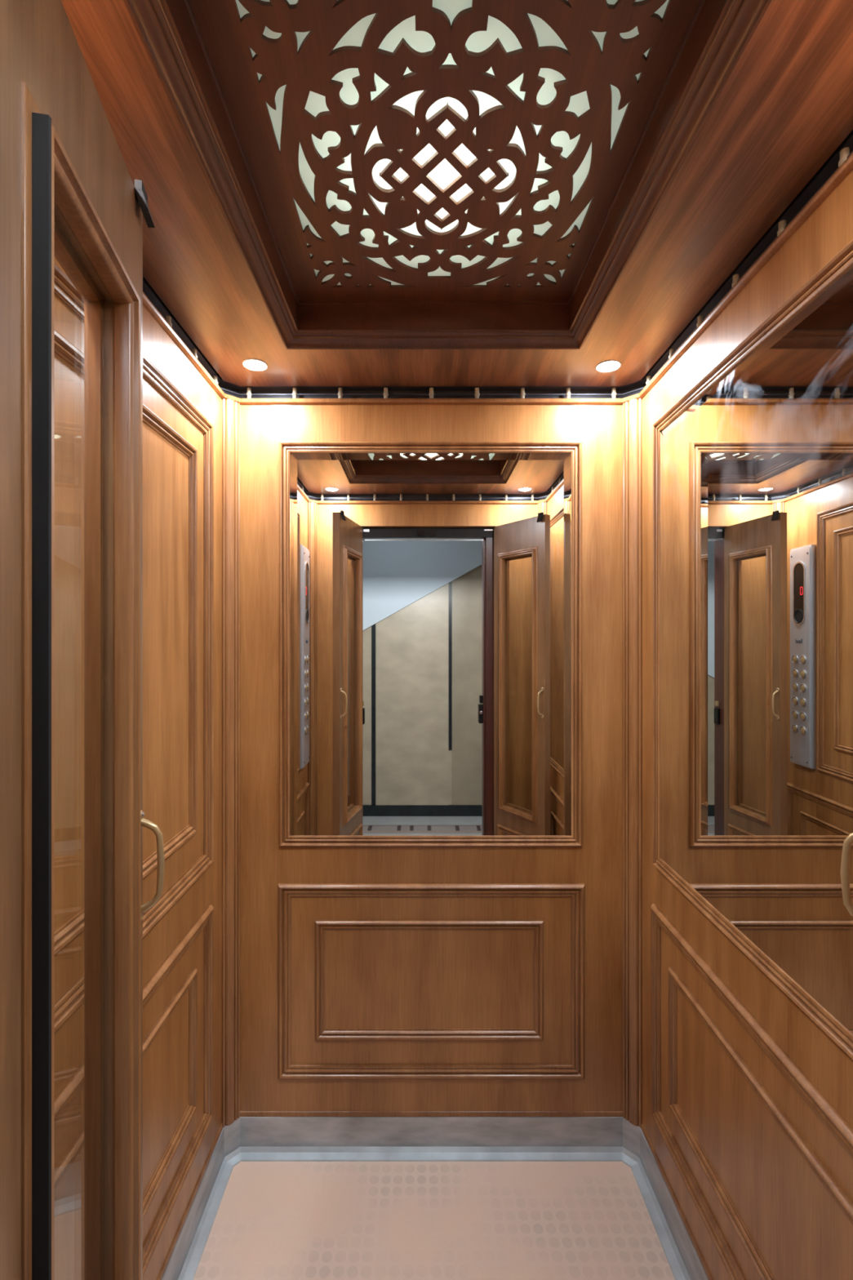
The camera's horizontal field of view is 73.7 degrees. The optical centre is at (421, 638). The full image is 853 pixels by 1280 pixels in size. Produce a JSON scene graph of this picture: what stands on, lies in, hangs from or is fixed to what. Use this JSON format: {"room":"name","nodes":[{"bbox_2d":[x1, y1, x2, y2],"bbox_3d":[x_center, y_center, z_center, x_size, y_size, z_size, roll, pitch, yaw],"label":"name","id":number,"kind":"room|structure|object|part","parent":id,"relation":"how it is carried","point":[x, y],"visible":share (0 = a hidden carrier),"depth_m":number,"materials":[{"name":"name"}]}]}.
{"room":"elevator interior","nodes":[
{"label":"elevator interior","id":0,"kind":"room"},
{"bbox_2d":[53,256,222,1279],"bbox_3d":[-0.546,0.372,0.977,0.052,2.049,1.234,0,0,0],"label":"wall","id":1,"kind":"structure","parent":0,"point":[183,1125],"depth_m":1.17,"materials":[{"name":"brown wood"}]},
{"bbox_3d":[-0.528,0.934,0.945,0.011,0.327,0.774,0,0,0],"label":"panel moulding","id":2,"kind":"part","parent":1,"relation":"part of","materials":[{"name":"brown wood"}]},
{"bbox_3d":[-0.528,0.005,1.047,0.011,0.900,0.569,0,0,0],"label":"panel moulding","id":3,"kind":"part","parent":1,"relation":"part of","materials":[{"name":"brown wood"}]},
{"bbox_3d":[-0.527,0.934,0.945,0.013,0.530,0.970,0,0,0],"label":"panel moulding","id":4,"kind":"part","parent":1,"relation":"part of","materials":[{"name":"brown wood"}]},
{"bbox_2d":[142,291,217,384],"bbox_3d":[-0.542,-0.672,0.977,0.015,0.032,1.092,0,0,0],"label":"rail","id":5,"kind":"object","parent":1,"relation":"attached to","point":[168,318],"visible":0.2,"depth_m":1.35,"materials":[{"name":"paint"}]},
{"bbox_2d":[161,1127,233,1279],"bbox_3d":[-0.515,1.351,0.977,0.037,0.094,1.083,0,0,0],"label":"baseboard","id":6,"kind":"structure","parent":1,"relation":"attached to","point":[183,1264],"depth_m":1.34,"materials":[{"name":"metal"}]},
{"bbox_2d":[240,404,622,1116],"bbox_3d":[0.027,0.372,1.568,1.125,2.049,0.052,0,0,0],"label":"wall","id":7,"kind":"structure","parent":0,"point":[375,981],"depth_m":1.56,"materials":[{"name":"brown wood"}]},
{"bbox_2d":[222,398,239,1127],"bbox_3d":[-0.515,0.326,1.536,0.038,1.956,0.038,0,0,0],"label":"trim","id":8,"kind":"structure","parent":7,"relation":"attached to","point":[230,409],"depth_m":1.53,"materials":[{"name":"brown wood"}]},
{"bbox_3d":[0.021,0.931,1.550,0.623,0.326,0.011,0,0,0],"label":"panel moulding","id":9,"kind":"part","parent":7,"relation":"part of","materials":[{"name":"brown wood"}]},
{"bbox_2d":[279,441,582,846],"bbox_3d":[0.024,0.015,1.549,0.827,1.104,0.013,0,0,0],"label":"wall mirror","id":10,"kind":"object","parent":7,"relation":"attached to","point":[430,593],"visible":1,"depth_m":1.55,"materials":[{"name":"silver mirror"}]},
{"bbox_3d":[0.026,0.934,1.549,0.836,0.530,0.013,0,0,0],"label":"panel moulding","id":11,"kind":"part","parent":7,"relation":"part of","materials":[{"name":"brown wood"}]},
{"bbox_2d":[223,1116,639,1167],"bbox_3d":[0.027,1.351,1.529,1.122,0.094,0.054,0,0,0],"label":"baseboard","id":12,"kind":"structure","parent":7,"relation":"attached to","point":[247,1139],"depth_m":1.55,"materials":[{"name":"metal"}]},
{"bbox_2d":[219,386,644,398],"bbox_3d":[0.027,-0.672,1.545,1.143,0.032,0.051,0,0,0],"label":"rail","id":13,"kind":"object","parent":7,"relation":"attached to","point":[249,394],"visible":0.94,"depth_m":1.56,"materials":[{"name":"paint"}]},
{"bbox_2d":[142,133,852,398],"bbox_3d":[0.027,-0.675,0.977,1.199,0.042,1.234,0,0,0],"label":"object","id":14,"kind":"structure","parent":7,"relation":"attached to","point":[832,165],"depth_m":1.56,"materials":[{"name":"paint"}]},
{"bbox_2d":[142,152,852,404],"bbox_3d":[0.027,-0.648,0.977,1.192,0.015,1.227,0,0,0],"label":"trim","id":15,"kind":"structure","parent":7,"relation":"attached to","point":[846,166],"depth_m":1.26,"materials":[{"name":"brown wood"}]},
{"bbox_2d":[142,129,852,378],"bbox_3d":[0.027,-0.772,0.977,1.209,0.234,1.248,0,0,0],"label":"trim","id":16,"kind":"structure","parent":7,"relation":"attached to","point":[851,132],"depth_m":1.18,"materials":[{"name":"paint"}]},
{"bbox_2d":[622,398,642,1128],"bbox_3d":[0.568,0.326,1.536,0.040,1.956,0.040,0,0,0],"label":"trim","id":17,"kind":"structure","parent":7,"relation":"attached to","point":[632,409],"depth_m":1.53,"materials":[{"name":"brown wood"}]},
{"bbox_2d":[193,1161,675,1279],"bbox_3d":[0.026,1.407,0.980,1.208,0.021,1.242,0,0,0],"label":"floor","id":18,"kind":"structure","parent":0,"point":[274,1220],"depth_m":1.36,"materials":[{"name":"tile"}]},
{"bbox_2d":[61,0,852,386],"bbox_3d":[0.027,-0.735,0.977,1.111,0.101,1.146,0,0,0],"label":"ceiling","id":19,"kind":"structure","parent":0,"point":[755,97],"depth_m":0.94,"materials":[{"name":"brown wood"}]},
{"bbox_2d":[242,358,267,370],"bbox_3d":[-0.418,-0.690,1.428,0.061,0.010,0.061,0,0,0],"label":"recessed light","id":20,"kind":"object","parent":19,"relation":"in","point":[252,364],"visible":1,"depth_m":1.42,"materials":[{"name":"white"}]},
{"bbox_2d":[189,0,699,300],"bbox_3d":[0.028,-0.831,0.967,0.640,0.105,0.705,0,0,0],"label":"panel","id":21,"kind":"object","parent":19,"relation":"attached to","point":[393,149],"visible":1,"depth_m":0.86,"materials":[{"name":"brown wood"}]},
{"bbox_2d":[595,360,621,372],"bbox_3d":[0.471,-0.690,1.435,0.061,0.010,0.061,0,0,0],"label":"recessed light","id":22,"kind":"object","parent":19,"relation":"in","point":[608,366],"visible":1,"depth_m":1.43,"materials":[{"name":"white"}]},
{"bbox_2d":[640,168,852,1279],"bbox_3d":[0.601,0.372,0.977,0.052,2.049,1.234,0,0,0],"label":"wall","id":23,"kind":"structure","parent":0,"point":[747,1125],"depth_m":1.05,"materials":[{"name":"brown wood"}]},
{"bbox_2d":[631,1128,708,1279],"bbox_3d":[0.570,1.351,0.977,0.037,0.094,1.082,0,0,0],"label":"baseboard","id":24,"kind":"structure","parent":23,"relation":"attached to","point":[682,1258],"depth_m":1.34,"materials":[{"name":"metal"}]},
{"bbox_2d":[644,146,852,386],"bbox_3d":[0.596,-0.672,0.977,0.015,0.032,1.090,0,0,0],"label":"rail","id":25,"kind":"object","parent":23,"relation":"attached to","point":[845,153],"visible":0.47,"depth_m":0.95,"materials":[{"name":"metal"}]},
{"bbox_3d":[0.581,0.934,0.948,0.013,0.530,0.975,0,0,0],"label":"panel moulding","id":26,"kind":"part","parent":23,"relation":"part of","materials":[{"name":"brown wood"}]},
{"bbox_2d":[652,239,852,1060],"bbox_3d":[0.581,0.015,0.942,0.013,1.104,0.962,0,0,0],"label":"wall mirror","id":27,"kind":"object","parent":23,"relation":"attached to","point":[753,466],"visible":1,"depth_m":0.96,"materials":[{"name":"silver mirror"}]},
{"bbox_3d":[0.583,0.934,0.948,0.011,0.327,0.779,0,0,0],"label":"panel moulding","id":28,"kind":"part","parent":23,"relation":"part of","materials":[{"name":"brown wood"}]},
{"bbox_3d":[0.027,0.372,0.380,1.122,2.049,0.039,0,0,0],"label":"wall","id":29,"kind":"structure","parent":0,"visible":0},
{"bbox_2d":[0,0,164,1279],"bbox_3d":[-0.320,0.420,0.540,0.069,1.925,0.332,0,0,-11],"label":"door","id":30,"kind":"structure","parent":29,"relation":"in","point":[68,193],"depth_m":0.46,"materials":[{"name":"brown wood"}]},
{"bbox_3d":[-0.314,0.204,0.536,0.030,1.213,0.256,0,0,-11],"label":"window moulding","id":31,"kind":"part","parent":30,"relation":"part of","materials":[{"name":"brown wood"}]},
{"bbox_3d":[-0.329,0.276,0.693,0.029,0.115,0.009,0,0,-10],"label":"handle","id":32,"kind":"part","parent":30,"relation":"part of","materials":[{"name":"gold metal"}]},
{"bbox_2d":[840,832,852,916],"bbox_3d":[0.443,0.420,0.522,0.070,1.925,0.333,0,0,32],"label":"door handle","id":33,"kind":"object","parent":29,"relation":"in","point":[845,865],"depth_m":0.67,"materials":[{"name":"gold metal"}]}
]}

